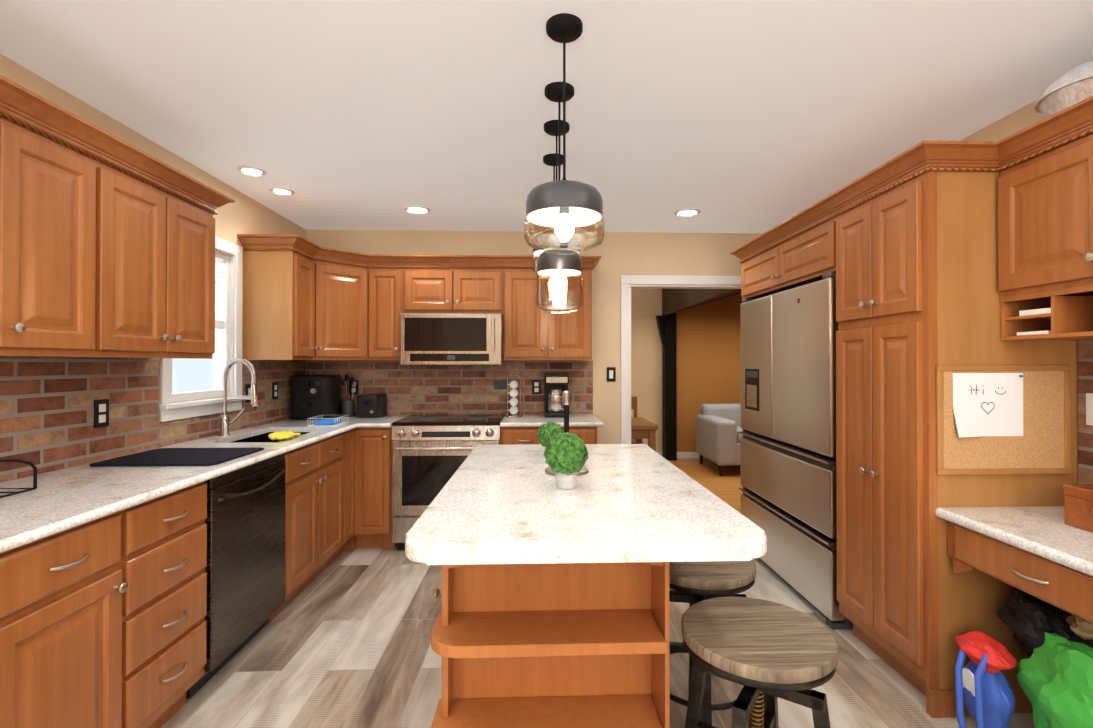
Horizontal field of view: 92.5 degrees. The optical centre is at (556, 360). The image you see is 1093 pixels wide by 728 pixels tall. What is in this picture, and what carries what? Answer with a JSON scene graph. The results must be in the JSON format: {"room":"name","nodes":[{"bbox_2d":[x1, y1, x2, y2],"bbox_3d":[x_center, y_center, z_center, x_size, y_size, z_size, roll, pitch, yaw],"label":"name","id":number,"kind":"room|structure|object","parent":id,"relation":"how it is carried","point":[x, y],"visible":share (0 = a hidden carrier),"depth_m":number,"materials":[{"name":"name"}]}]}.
{"room":"kitchen","nodes":[
{"label":"kitchen","id":0,"kind":"room"},
{"bbox_2d":[0,54,307,422],"bbox_3d":[-2.025,0.124,1.374,0.120,2.440,6.090,0,0,-2],"label":"wall","id":1,"kind":"structure","parent":0,"point":[246,215],"depth_m":2.84,"materials":[{"name":"beige paint"}]},
{"bbox_2d":[0,75,11,356],"bbox_3d":[-1.793,-0.415,1.353,0.338,0.798,0.345,0,0,-2],"label":"upper cabinet","id":2,"kind":"object","parent":1,"relation":"attached to","point":[5,84],"depth_m":1.55,"materials":[{"name":"brown wood"}]},
{"bbox_2d":[8,83,107,357],"bbox_3d":[-1.805,-0.413,1.698,0.338,0.798,0.345,0,0,-2],"label":"upper cabinet","id":3,"kind":"object","parent":1,"relation":"attached to","point":[107,244],"depth_m":1.72,"materials":[{"name":"brown wood"}]},
{"bbox_2d":[0,357,158,481],"bbox_3d":[-1.941,0.204,0.937,0.014,0.443,3.370,0,0,-2],"label":"backsplash","id":4,"kind":"structure","parent":1,"relation":"attached to","point":[46,414],"depth_m":2.13,"materials":[{"name":"brown brick"}]},
{"bbox_2d":[94,399,108,427],"bbox_3d":[-1.975,0.229,2.272,0.008,0.120,0.075,0,0,-2],"label":"outlet","id":5,"kind":"object","parent":1,"relation":"attached to","point":[101,412],"depth_m":2.27,"materials":[{"name":"white plastic"}]},
{"bbox_2d":[108,135,171,358],"bbox_3d":[-1.817,-0.411,2.043,0.338,0.798,0.345,0,0,-2],"label":"upper cabinet","id":6,"kind":"object","parent":1,"relation":"attached to","point":[139,185],"depth_m":2.06,"materials":[{"name":"brown wood"}]},
{"bbox_2d":[172,167,223,358],"bbox_3d":[-1.829,-0.409,2.387,0.338,0.798,0.345,0,0,-2],"label":"upper cabinet","id":7,"kind":"object","parent":1,"relation":"attached to","point":[194,205],"depth_m":2.39,"materials":[{"name":"brown wood"}]},
{"bbox_2d":[159,410,243,446],"bbox_3d":[-2.012,0.378,2.999,0.014,0.119,0.756,0,0,-2],"label":"backsplash","id":8,"kind":"structure","parent":1,"relation":"attached to","point":[177,431],"depth_m":2.88,"materials":[{"name":"brown brick"}]},
{"bbox_2d":[159,237,248,421],"bbox_3d":[-2.041,-0.209,3.002,0.140,1.045,0.750,0,0,-2],"label":"window","id":9,"kind":"structure","parent":1,"relation":"in","point":[228,295],"depth_m":3.24,"materials":[{"name":"white"}]},
{"bbox_2d":[246,384,250,402],"bbox_3d":[-2.015,0.215,3.431,0.008,0.120,0.075,0,0,-2],"label":"outlet","id":10,"kind":"object","parent":1,"relation":"attached to","point":[248,386],"depth_m":3.42,"materials":[{"name":"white plastic"}]},
{"bbox_2d":[242,360,305,427],"bbox_3d":[-2.041,0.221,3.830,0.014,0.443,0.900,0,0,-2],"label":"backsplash","id":11,"kind":"structure","parent":1,"relation":"attached to","point":[269,409],"depth_m":3.70,"materials":[{"name":"brown brick"}]},
{"bbox_2d":[272,382,277,398],"bbox_3d":[-2.027,0.217,3.771,0.008,0.120,0.075,0,0,-2],"label":"outlet","id":12,"kind":"object","parent":1,"relation":"attached to","point":[274,385],"depth_m":3.76,"materials":[{"name":"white plastic"}]},
{"bbox_2d":[237,234,316,360],"bbox_3d":[-1.869,-0.403,3.544,0.338,0.798,0.309,0,0,-2],"label":"upper cabinet","id":13,"kind":"object","parent":1,"relation":"attached to","point":[304,299],"depth_m":3.39,"materials":[{"name":"brown wood"}]},
{"bbox_2d":[308,229,762,443],"bbox_3d":[-0.060,0.142,4.430,3.960,2.440,0.120,0,0,-2],"label":"wall","id":14,"kind":"structure","parent":0,"point":[656,254],"depth_m":4.39,"materials":[{"name":"beige paint"}]},
{"bbox_2d":[317,262,368,357],"bbox_3d":[-1.580,-0.357,3.848,0.284,0.660,0.285,0,0,-2],"label":"upper cabinet","id":15,"kind":"object","parent":14,"relation":"attached to","point":[342,287],"depth_m":3.85,"materials":[{"name":"brown wood"}]},
{"bbox_2d":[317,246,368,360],"bbox_3d":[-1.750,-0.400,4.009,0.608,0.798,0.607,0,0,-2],"label":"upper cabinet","id":16,"kind":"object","parent":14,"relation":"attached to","point":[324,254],"depth_m":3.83,"materials":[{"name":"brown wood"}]},
{"bbox_2d":[349,380,357,394],"bbox_3d":[-1.666,0.220,4.293,0.075,0.120,0.008,0,0,-2],"label":"outlet","id":17,"kind":"object","parent":14,"relation":"attached to","point":[356,387],"depth_m":4.29,"materials":[{"name":"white plastic"}]},
{"bbox_2d":[369,254,404,360],"bbox_3d":[-1.319,-0.399,4.158,0.265,0.798,0.338,0,0,-2],"label":"upper cabinet","id":18,"kind":"object","parent":14,"relation":"attached to","point":[386,272],"depth_m":3.99,"materials":[{"name":"brown wood"}]},
{"bbox_2d":[405,255,452,312],"bbox_3d":[-0.992,-0.579,4.171,0.382,0.437,0.338,0,0,-2],"label":"upper cabinet","id":19,"kind":"object","parent":14,"relation":"attached to","point":[428,278],"depth_m":4.00,"materials":[{"name":"brown wood"}]},
{"bbox_2d":[307,361,592,414],"bbox_3d":[-0.873,0.224,4.332,2.352,0.443,0.014,0,0,-2],"label":"backsplash","id":20,"kind":"structure","parent":14,"relation":"attached to","point":[407,390],"depth_m":4.33,"materials":[{"name":"brown brick"}]},
{"bbox_2d":[453,255,504,313],"bbox_3d":[-0.611,-0.579,4.184,0.382,0.437,0.338,0,0,-2],"label":"upper cabinet","id":21,"kind":"object","parent":14,"relation":"attached to","point":[478,280],"depth_m":4.02,"materials":[{"name":"brown wood"}]},
{"bbox_2d":[400,313,504,365],"bbox_3d":[-0.799,-0.158,4.107,0.760,0.394,0.440,0,0,-2],"label":"microwave","id":22,"kind":"object","parent":21,"relation":"attached to","point":[451,339],"visible":0.94,"depth_m":3.93,"materials":[{"name":"silver metal"}]},
{"bbox_2d":[494,380,506,388],"bbox_3d":[-0.467,0.200,4.334,0.110,0.075,0.008,0,0,-2],"label":"outlet","id":23,"kind":"object","parent":14,"relation":"attached to","point":[498,384],"depth_m":4.33,"materials":[{"name":"black plastic"}]},
{"bbox_2d":[502,255,548,360],"bbox_3d":[-0.246,-0.399,4.196,0.342,0.798,0.338,0,0,-2],"label":"upper cabinet","id":24,"kind":"object","parent":14,"relation":"attached to","point":[525,326],"depth_m":4.03,"materials":[{"name":"brown wood"}]},
{"bbox_2d":[532,380,540,393],"bbox_3d":[-0.167,0.221,4.345,0.075,0.120,0.008,0,0,-2],"label":"outlet","id":25,"kind":"object","parent":14,"relation":"attached to","point":[536,384],"depth_m":4.34,"materials":[{"name":"white plastic"}]},
{"bbox_2d":[549,256,592,360],"bbox_3d":[0.096,-0.399,4.207,0.343,0.798,0.338,0,0,-2],"label":"upper cabinet","id":26,"kind":"object","parent":14,"relation":"attached to","point":[570,334],"depth_m":4.04,"materials":[{"name":"brown wood"}]},
{"bbox_2d":[607,367,615,381],"bbox_3d":[0.457,0.117,4.383,0.075,0.120,0.008,0,0,-2],"label":"light switch","id":27,"kind":"object","parent":14,"relation":"attached to","point":[611,371],"depth_m":4.38,"materials":[{"name":"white plastic"}]},
{"bbox_2d":[621,275,740,443],"bbox_3d":[1.250,0.324,4.464,1.430,2.075,0.138,0,0,-2],"label":"door frame","id":28,"kind":"structure","parent":14,"relation":"attached to","point":[682,282],"depth_m":4.38,"materials":[{"name":"white wood"}]},
{"bbox_2d":[0,0,1092,232],"bbox_3d":[0.034,-1.121,1.453,4.240,0.050,6.090,0,0,-2],"label":"ceiling","id":29,"kind":"structure","parent":0,"point":[742,116],"depth_m":2.12,"materials":[{"name":"white paint"}]},
{"bbox_2d":[237,166,266,175],"bbox_3d":[-1.740,-1.080,2.987,0.145,0.011,0.145,0,0,43],"label":"recessed light","id":30,"kind":"object","parent":29,"relation":"in","point":[257,171],"depth_m":2.98,"materials":[{"name":"white"}]},
{"bbox_2d":[269,187,294,194],"bbox_3d":[-1.753,-1.078,3.337,0.145,0.011,0.145,0,0,43],"label":"recessed light","id":31,"kind":"object","parent":29,"relation":"in","point":[278,190],"depth_m":3.33,"materials":[{"name":"white"}]},
{"bbox_2d":[404,205,430,213],"bbox_3d":[-0.996,-1.076,3.744,0.185,0.011,0.185,0,0,43],"label":"recessed light","id":32,"kind":"object","parent":29,"relation":"in","point":[414,209],"depth_m":3.73,"materials":[{"name":"white"}]},
{"bbox_2d":[543,153,562,180],"bbox_3d":[-0.013,-0.698,2.805,0.165,0.780,0.165,0,0,-2],"label":"pendant light","id":33,"kind":"object","parent":29,"relation":"hanging from","point":[549,159],"visible":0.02,"depth_m":2.78,"materials":[{"name":"black metal"}]},
{"bbox_2d":[532,120,580,273],"bbox_3d":[0.000,-0.740,2.425,0.229,0.700,0.229,0,0,-2],"label":"pendant light","id":34,"kind":"object","parent":29,"relation":"hanging from","point":[551,127],"visible":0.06,"depth_m":2.40,"materials":[{"name":"black metal"}]},
{"bbox_2d":[536,82,581,312],"bbox_3d":[0.011,-0.644,2.105,0.185,0.895,0.185,0,0,-2],"label":"pendant light","id":35,"kind":"object","parent":29,"relation":"hanging from","point":[558,283],"visible":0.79,"depth_m":2.03,"materials":[{"name":"clear glass"}]},
{"bbox_2d":[524,13,603,254],"bbox_3d":[0.025,-0.727,1.706,0.260,0.735,0.260,0,0,-2],"label":"pendant light","id":36,"kind":"object","parent":29,"relation":"hanging from","point":[564,216],"visible":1,"depth_m":1.61,"materials":[{"name":"black metal"}]},
{"bbox_2d":[674,208,700,216],"bbox_3d":[0.952,-1.076,3.811,0.185,0.011,0.185,0,0,43],"label":"recessed light","id":37,"kind":"object","parent":29,"relation":"in","point":[689,211],"depth_m":3.81,"materials":[{"name":"white"}]},
{"bbox_2d":[161,458,1034,727],"bbox_3d":[1.222,1.378,2.956,6.720,0.050,9.040,0,0,-2],"label":"floor","id":38,"kind":"structure","parent":0,"point":[342,640],"depth_m":2.29,"materials":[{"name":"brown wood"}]},
{"bbox_2d":[0,502,135,727],"bbox_3d":[-1.655,0.903,1.425,0.619,0.881,0.415,0,0,-2],"label":"base cabinet","id":39,"kind":"object","parent":38,"relation":"on","point":[103,595],"depth_m":1.45,"materials":[{"name":"brown wood"}]},
{"bbox_2d":[0,442,299,545],"bbox_3d":[-1.635,0.443,1.026,0.630,0.032,3.530,0,0,-2],"label":"countertop","id":40,"kind":"structure","parent":39,"relation":"on","point":[65,496],"depth_m":1.78,"materials":[{"name":"white stone"}]},
{"bbox_2d":[0,459,36,497],"bbox_3d":[-1.820,0.365,1.535,0.178,0.127,0.430,0,0,-2],"label":"wire rack","id":41,"kind":"object","parent":40,"relation":"on","point":[32,465],"visible":1,"depth_m":1.72,"materials":[{"name":"grey metal"}]},
{"bbox_2d":[89,447,263,466],"bbox_3d":[-1.674,0.430,2.350,0.510,0.008,0.420,0,0,-2],"label":"drying mat","id":42,"kind":"object","parent":40,"relation":"on","point":[184,456],"visible":1,"depth_m":2.29,"materials":[{"name":"black rubber"}]},
{"bbox_2d":[218,358,258,435],"bbox_3d":[-1.856,0.211,3.094,0.225,0.456,0.135,0,0,-2],"label":"faucet","id":43,"kind":"object","parent":40,"relation":"on","point":[225,424],"depth_m":3.05,"materials":[{"name":"silver metal"}]},
{"bbox_2d":[136,474,215,727],"bbox_3d":[-1.669,0.906,1.844,0.619,0.881,0.422,0,0,-2],"label":"base cabinet","id":44,"kind":"object","parent":38,"relation":"on","point":[171,527],"depth_m":1.84,"materials":[{"name":"brown wood"}]},
{"bbox_2d":[244,430,355,551],"bbox_3d":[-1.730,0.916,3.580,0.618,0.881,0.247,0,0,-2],"label":"base cabinet","id":45,"kind":"object","parent":38,"relation":"on","point":[321,451],"depth_m":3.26,"materials":[{"name":"brown wood"}]},
{"bbox_2d":[267,470,347,624],"bbox_3d":[-1.712,1.053,3.077,0.619,0.600,0.817,0,0,-2],"label":"base cabinet","id":46,"kind":"object","parent":38,"relation":"on","point":[316,505],"depth_m":3.02,"materials":[{"name":"brown wood"}]},
{"bbox_2d":[187,454,284,698],"bbox_3d":[-1.656,0.905,2.363,0.627,0.865,0.604,0,0,-2],"label":"dishwasher","id":47,"kind":"object","parent":46,"relation":"in","point":[245,567],"visible":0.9,"depth_m":2.29,"materials":[{"name":"black metal"}]},
{"bbox_2d":[356,430,397,547],"bbox_3d":[-1.318,0.918,4.010,0.275,0.881,0.618,0,0,-2],"label":"base cabinet","id":48,"kind":"object","parent":38,"relation":"on","point":[374,515],"depth_m":3.70,"materials":[{"name":"brown wood"}]},
{"bbox_2d":[248,415,363,429],"bbox_3d":[-1.734,0.459,3.883,0.630,0.032,0.848,0,0,-2],"label":"countertop","id":49,"kind":"structure","parent":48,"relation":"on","point":[287,424],"depth_m":3.55,"materials":[{"name":"white stone"}]},
{"bbox_2d":[291,375,341,419],"bbox_3d":[-1.857,0.278,4.019,0.300,0.330,0.375,0,0,-2],"label":"air fryer","id":50,"kind":"object","parent":49,"relation":"on","point":[314,395],"visible":0.98,"depth_m":3.91,"materials":[{"name":"black plastic"}]},
{"bbox_2d":[307,415,347,426],"bbox_3d":[-1.572,0.413,3.605,0.184,0.054,0.244,0,0,-2],"label":"sink caddy","id":51,"kind":"object","parent":49,"relation":"on","point":[322,421],"visible":1,"depth_m":3.52,"materials":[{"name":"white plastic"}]},
{"bbox_2d":[342,375,355,416],"bbox_3d":[-1.659,0.277,4.173,0.098,0.335,0.092,0,0,-2],"label":"utensil crock","id":52,"kind":"object","parent":49,"relation":"on","point":[347,407],"visible":1,"depth_m":4.14,"materials":[{"name":"grey plastic"}]},
{"bbox_2d":[357,394,386,417],"bbox_3d":[-1.460,0.356,4.128,0.170,0.176,0.282,0,0,-2],"label":"toaster","id":53,"kind":"object","parent":49,"relation":"on","point":[371,405],"visible":0.98,"depth_m":4.01,"materials":[{"name":"black plastic"}]},
{"bbox_2d":[356,414,411,429],"bbox_3d":[-1.302,0.460,4.007,0.243,0.032,0.630,0,0,-2],"label":"countertop","id":54,"kind":"structure","parent":48,"relation":"on","point":[385,422],"depth_m":3.74,"materials":[{"name":"white stone"}]},
{"bbox_2d":[392,414,504,549],"bbox_3d":[-0.795,0.899,3.978,0.762,0.920,0.682,0,0,-2],"label":"range","id":55,"kind":"object","parent":38,"relation":"on","point":[431,453],"visible":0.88,"depth_m":3.69,"materials":[{"name":"silver metal"}]},
{"bbox_2d":[431,564,669,727],"bbox_3d":[-0.058,0.916,2.021,0.678,0.864,1.304,0,0,-2],"label":"kitchen island","id":56,"kind":"object","parent":38,"relation":"on","point":[554,613],"depth_m":1.54,"materials":[{"name":"brown wood"}]},
{"bbox_2d":[405,444,766,567],"bbox_3d":[0.052,0.457,1.988,0.896,0.050,1.504,0,0,-2],"label":"island countertop","id":57,"kind":"structure","parent":56,"relation":"on","point":[632,505],"depth_m":1.44,"materials":[{"name":"white stone"}]},
{"bbox_2d":[537,422,563,451],"bbox_3d":[-0.028,0.354,2.368,0.124,0.159,0.126,0,0,-2],"label":"topiary","id":58,"kind":"object","parent":57,"relation":"on","point":[547,432],"visible":0.6,"depth_m":2.33,"materials":[{"name":"green plant"}]},
{"bbox_2d":[545,391,587,475],"bbox_3d":[0.039,0.274,2.031,0.170,0.315,0.170,0,0,-2],"label":"paper towel holder","id":59,"kind":"object","parent":57,"relation":"on","point":[566,402],"visible":0.54,"depth_m":2.02,"materials":[{"name":"silver metal"}]},
{"bbox_2d":[544,432,588,488],"bbox_3d":[0.032,0.336,1.780,0.154,0.188,0.150,0,0,-2],"label":"topiary","id":60,"kind":"object","parent":57,"relation":"on","point":[566,455],"visible":1,"depth_m":1.74,"materials":[{"name":"green plant"}]},
{"bbox_2d":[500,414,603,444],"bbox_3d":[-0.043,0.902,4.037,0.737,0.915,0.653,0,0,-2],"label":"base cabinet","id":61,"kind":"object","parent":38,"relation":"on","point":[524,428],"visible":0.25,"depth_m":3.75,"materials":[{"name":"brown wood"}]},
{"bbox_2d":[505,375,522,416],"bbox_3d":[-0.342,0.280,4.189,0.140,0.328,0.140,0,0,-2],"label":"mug rack","id":62,"kind":"object","parent":61,"relation":"on","point":[513,401],"visible":1,"depth_m":4.19,"materials":[{"name":"silver metal"}]},
{"bbox_2d":[544,373,569,416],"bbox_3d":[0.003,0.272,4.189,0.198,0.345,0.243,0,0,-2],"label":"coffee maker","id":63,"kind":"object","parent":61,"relation":"on","point":[555,385],"visible":0.88,"depth_m":4.09,"materials":[{"name":"black plastic"}]},
{"bbox_2d":[631,396,643,443],"bbox_3d":[0.738,0.895,5.924,0.420,0.950,0.400,0,0,-2],"label":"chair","id":64,"kind":"object","parent":38,"relation":"on","point":[634,405],"visible":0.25,"depth_m":6.10,"materials":[{"name":"brown wood"}]},
{"bbox_2d":[631,417,657,450],"bbox_3d":[0.450,0.992,5.308,1.000,0.750,0.750,0,0,-2],"label":"table","id":65,"kind":"object","parent":38,"relation":"on","point":[642,428],"visible":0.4,"depth_m":4.99,"materials":[{"name":"brown wood"}]},
{"bbox_2d":[656,313,676,460],"bbox_3d":[1.522,0.363,7.285,0.260,2.030,0.160,0,0,-2],"label":"post","id":66,"kind":"object","parent":38,"relation":"on","point":[667,326],"visible":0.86,"depth_m":7.21,"materials":[{"name":"black wood"}]},
{"bbox_2d":[669,560,755,724],"bbox_3d":[0.518,1.034,1.903,0.460,0.625,0.460,0,0,-2],"label":"stool","id":67,"kind":"object","parent":38,"relation":"on","point":[691,583],"visible":0.25,"depth_m":1.76,"materials":[{"name":"brown wood"}]},
{"bbox_2d":[696,404,742,475],"bbox_3d":[2.816,0.974,6.616,1.880,0.800,0.900,0,0,-2],"label":"sofa","id":68,"kind":"object","parent":38,"relation":"on","point":[718,435],"visible":0.4,"depth_m":6.36,"materials":[{"name":"fabric"}]},
{"bbox_2d":[681,597,837,727],"bbox_3d":[0.535,1.032,1.403,0.391,0.625,0.391,0,0,-2],"label":"stool","id":69,"kind":"object","parent":38,"relation":"on","point":[771,652],"visible":1,"depth_m":1.34,"materials":[{"name":"brown wood"}]},
{"bbox_2d":[738,272,852,629],"bbox_3d":[1.639,0.457,3.206,0.610,1.795,1.170,0,0,-2],"label":"refrigerator","id":70,"kind":"object","parent":38,"relation":"on","point":[788,414],"visible":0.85,"depth_m":2.98,"materials":[{"name":"grey metal"}]},
{"bbox_2d":[830,176,865,644],"bbox_3d":[1.689,0.271,2.453,0.618,2.158,0.290,0,0,-2],"label":"tall cabinet","id":71,"kind":"object","parent":38,"relation":"on","point":[847,205],"depth_m":2.46,"materials":[{"name":"brown wood"}]},
{"bbox_2d":[866,144,1089,717],"bbox_3d":[1.699,0.269,2.154,0.618,2.158,0.310,0,0,-2],"label":"tall cabinet","id":72,"kind":"object","parent":38,"relation":"on","point":[932,254],"depth_m":2.00,"materials":[{"name":"brown wood"}]},
{"bbox_2d":[936,365,1070,474],"bbox_3d":[1.701,0.225,1.991,0.520,0.415,0.014,0,0,-2],"label":"corkboard","id":73,"kind":"object","parent":72,"relation":"attached to","point":[1042,445],"visible":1,"depth_m":1.99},
{"bbox_2d":[953,373,1022,436],"bbox_3d":[1.639,0.167,1.972,0.275,0.240,0.027,0,0,-2],"label":"paper","id":74,"kind":"object","parent":73,"relation":"attached to","point":[987,404],"visible":1,"depth_m":1.99,"materials":[{"name":"white paper"}]},
{"bbox_2d":[936,506,1092,623],"bbox_3d":[1.768,0.945,0.685,0.583,0.790,2.618,0,0,-2],"label":"desk","id":75,"kind":"object","parent":38,"relation":"on","point":[1044,553],"visible":0.98,"depth_m":1.69,"materials":[{"name":"brown wood"}]},
{"bbox_2d":[1063,484,1092,531],"bbox_3d":[1.855,0.487,1.583,0.274,0.135,0.404,0,0,-2],"label":"box","id":76,"kind":"object","parent":75,"relation":"on","point":[1078,505],"visible":0.98,"depth_m":1.73,"materials":[{"name":"brown wood"}]},
{"bbox_2d":[955,587,1092,727],"bbox_3d":[1.704,1.052,1.611,0.611,0.585,0.695,0,0,-2],"label":"bags","id":77,"kind":"object","parent":38,"relation":"on","point":[1054,675],"visible":0.9,"depth_m":1.73,"materials":[{"name":"black fabric"}]},
{"bbox_2d":[631,288,741,451],"bbox_3d":[1.976,-0.271,7.454,5.140,3.300,0.120,0,0,-2],"label":"wall","id":78,"kind":"structure","parent":0,"point":[708,356],"depth_m":7.37,"materials":[{"name":"paint"}]},
{"bbox_2d":[677,452,704,457],"bbox_3d":[3.038,1.334,7.414,2.780,0.090,0.015,0,0,-2],"label":"baseboard","id":79,"kind":"structure","parent":78,"relation":"attached to","point":[687,454],"depth_m":7.37,"materials":[{"name":"white wood"}]},
{"bbox_2d":[662,289,740,315],"bbox_3d":[2.027,-1.090,5.985,4.900,0.921,2.830,0,0,-2],"label":"ceiling","id":80,"kind":"structure","parent":0,"point":[675,300],"depth_m":6.29,"materials":[{"name":"white paint"}]},
{"bbox_2d":[960,99,1080,340],"bbox_3d":[2.088,0.125,1.518,0.130,2.440,6.090,0,0,-2],"label":"wall","id":81,"kind":"structure","parent":0,"point":[1026,116],"depth_m":2.32,"materials":[{"name":"beige paint"}]},
{"bbox_2d":[738,228,777,299],"bbox_3d":[1.652,-0.623,3.503,0.618,0.358,0.600,0,0,-2],"label":"upper cabinet","id":82,"kind":"object","parent":81,"relation":"attached to","point":[757,257],"depth_m":3.50,"materials":[{"name":"brown wood"}]},
{"bbox_2d":[774,196,829,291],"bbox_3d":[1.673,-0.626,2.904,0.618,0.358,0.599,0,0,-2],"label":"upper cabinet","id":83,"kind":"object","parent":81,"relation":"attached to","point":[801,242],"depth_m":2.90,"materials":[{"name":"brown wood"}]},
{"bbox_2d":[994,96,1092,299],"bbox_3d":[1.852,-0.528,1.807,0.338,0.568,0.400,0,0,-2],"label":"upper cabinet","id":84,"kind":"object","parent":81,"relation":"attached to","point":[1043,172],"depth_m":1.80,"materials":[{"name":"brown wood"}]},
{"bbox_2d":[1034,60,1092,118],"bbox_3d":[1.855,-0.910,1.791,0.324,0.195,0.324,0,0,-2],"label":"foil tray","id":85,"kind":"object","parent":84,"relation":"on","point":[1073,86],"visible":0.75,"depth_m":1.76,"materials":[{"name":"metal"}]},
{"bbox_2d":[1077,340,1092,483],"bbox_3d":[2.052,0.233,0.699,0.014,0.633,2.618,0,0,-2],"label":"backsplash","id":86,"kind":"structure","parent":81,"relation":"attached to","point":[1084,387],"depth_m":1.98,"materials":[{"name":"brown brick"}]},
{"bbox_2d":[1086,393,1092,425],"bbox_3d":[1.997,0.182,1.935,0.008,0.120,0.075,0,0,-2],"label":"outlet","id":87,"kind":"object","parent":81,"relation":"attached to","point":[1089,396],"depth_m":1.96,"materials":[{"name":"white plastic"}]}
]}

